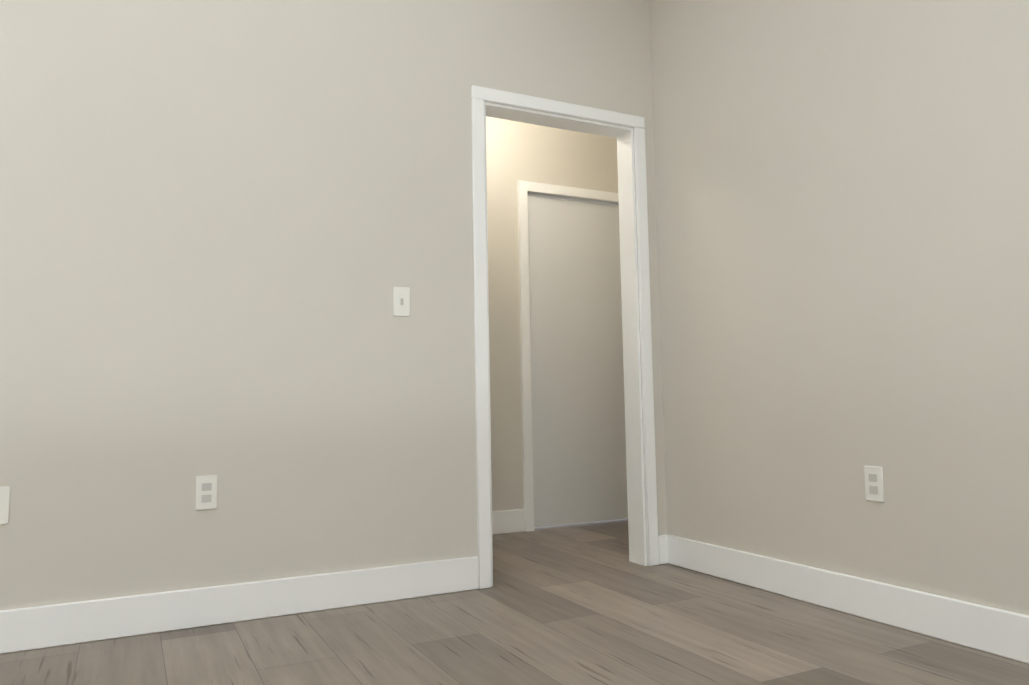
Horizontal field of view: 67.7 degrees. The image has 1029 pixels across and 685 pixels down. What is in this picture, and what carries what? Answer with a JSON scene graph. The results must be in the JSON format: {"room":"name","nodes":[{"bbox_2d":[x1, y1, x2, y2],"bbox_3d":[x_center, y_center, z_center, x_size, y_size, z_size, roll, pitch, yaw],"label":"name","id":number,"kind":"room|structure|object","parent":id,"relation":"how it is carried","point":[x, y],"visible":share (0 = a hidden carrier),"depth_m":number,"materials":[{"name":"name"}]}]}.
{"room":"empty bedroom","nodes":[
{"label":"empty bedroom","id":0,"kind":"room"},
{"bbox_2d":[0,0,666,609],"bbox_3d":[-1.137,-0.441,2.785,6.310,2.840,0.120,1,-5,-27],"label":"wall","id":1,"kind":"structure","parent":0,"point":[226,226],"depth_m":2.79,"materials":[{"name":"paint"}]},
{"bbox_2d":[0,486,9,523],"bbox_3d":[-1.611,0.508,2.383,0.070,0.116,0.015,1,-5,-27],"label":"electrical outlet","id":2,"kind":"object","parent":1,"relation":"attached to","point":[4,503],"visible":1,"depth_m":2.39,"materials":[{"name":"white plastic"}]},
{"bbox_2d":[195,475,217,509],"bbox_3d":[-1.068,0.521,2.661,0.070,0.116,0.008,1,-5,-27],"label":"electrical outlet","id":3,"kind":"object","parent":1,"relation":"attached to","point":[206,492],"visible":1,"depth_m":2.66,"materials":[{"name":"white plastic"}]},
{"bbox_2d":[0,556,478,653],"bbox_3d":[-1.943,0.884,2.181,4.023,0.130,0.015,1,-5,-27],"label":"baseboard","id":4,"kind":"structure","parent":1,"relation":"attached to","point":[54,625],"depth_m":2.65,"materials":[{"name":"white wood"}]},
{"bbox_2d":[393,287,409,316],"bbox_3d":[-0.446,-0.162,3.035,0.070,0.116,0.012,1,-5,-27],"label":"light switch","id":5,"kind":"object","parent":1,"relation":"attached to","point":[401,301],"visible":1,"depth_m":3.03,"materials":[{"name":"white plastic"}]},
{"bbox_2d":[471,85,658,588],"bbox_3d":[0.208,-0.036,3.420,0.894,2.087,0.138,1,-5,-27],"label":"door frame","id":6,"kind":"structure","parent":1,"relation":"attached to","point":[637,430],"depth_m":3.40,"materials":[{"name":"white wood"}]},
{"bbox_2d":[0,518,1028,684],"bbox_3d":[0.018,0.883,1.444,7.400,0.060,5.830,1,-5,-27],"label":"floor","id":7,"kind":"structure","parent":0,"point":[586,603],"depth_m":2.38,"materials":[{"name":"wood"}]},
{"bbox_2d":[486,116,618,510],"bbox_3d":[0.108,-0.308,4.686,2.370,2.840,0.100,1,-5,-27],"label":"wall","id":8,"kind":"structure","parent":0,"point":[516,151],"depth_m":4.56,"materials":[{"name":"paint"}]},
{"bbox_2d":[492,509,524,534],"bbox_3d":[-0.358,1.026,4.263,0.933,0.130,0.015,1,-5,-27],"label":"baseboard","id":9,"kind":"structure","parent":8,"relation":"attached to","point":[505,521],"depth_m":4.42,"materials":[{"name":"white wood"}]},
{"bbox_2d":[528,195,627,526],"bbox_3d":[0.433,0.101,4.768,0.760,2.003,0.090,1,-5,-27],"label":"hall door","id":10,"kind":"structure","parent":8,"relation":"in","point":[578,422],"depth_m":4.75,"materials":[{"name":"white wood"}]},
{"bbox_2d":[649,0,1028,614],"bbox_3d":[2.273,-0.514,2.647,1.950,2.840,3.210,1,-5,-27],"label":"wall","id":11,"kind":"structure","parent":0,"point":[842,199],"depth_m":2.66,"materials":[{"name":"paint"}]},
{"bbox_2d":[658,534,1028,663],"bbox_3d":[1.156,0.862,2.599,0.030,0.130,2.065,1,-5,-27],"label":"baseboard","id":12,"kind":"structure","parent":11,"relation":"attached to","point":[998,632],"depth_m":2.56,"materials":[{"name":"white wood"}]},
{"bbox_2d":[864,466,883,501],"bbox_3d":[1.199,0.471,2.558,0.008,0.116,0.070,1,-5,-27],"label":"outlet","id":13,"kind":"object","parent":11,"relation":"attached to","point":[874,486],"visible":1,"depth_m":2.55,"materials":[{"name":"white plastic"}]}
]}

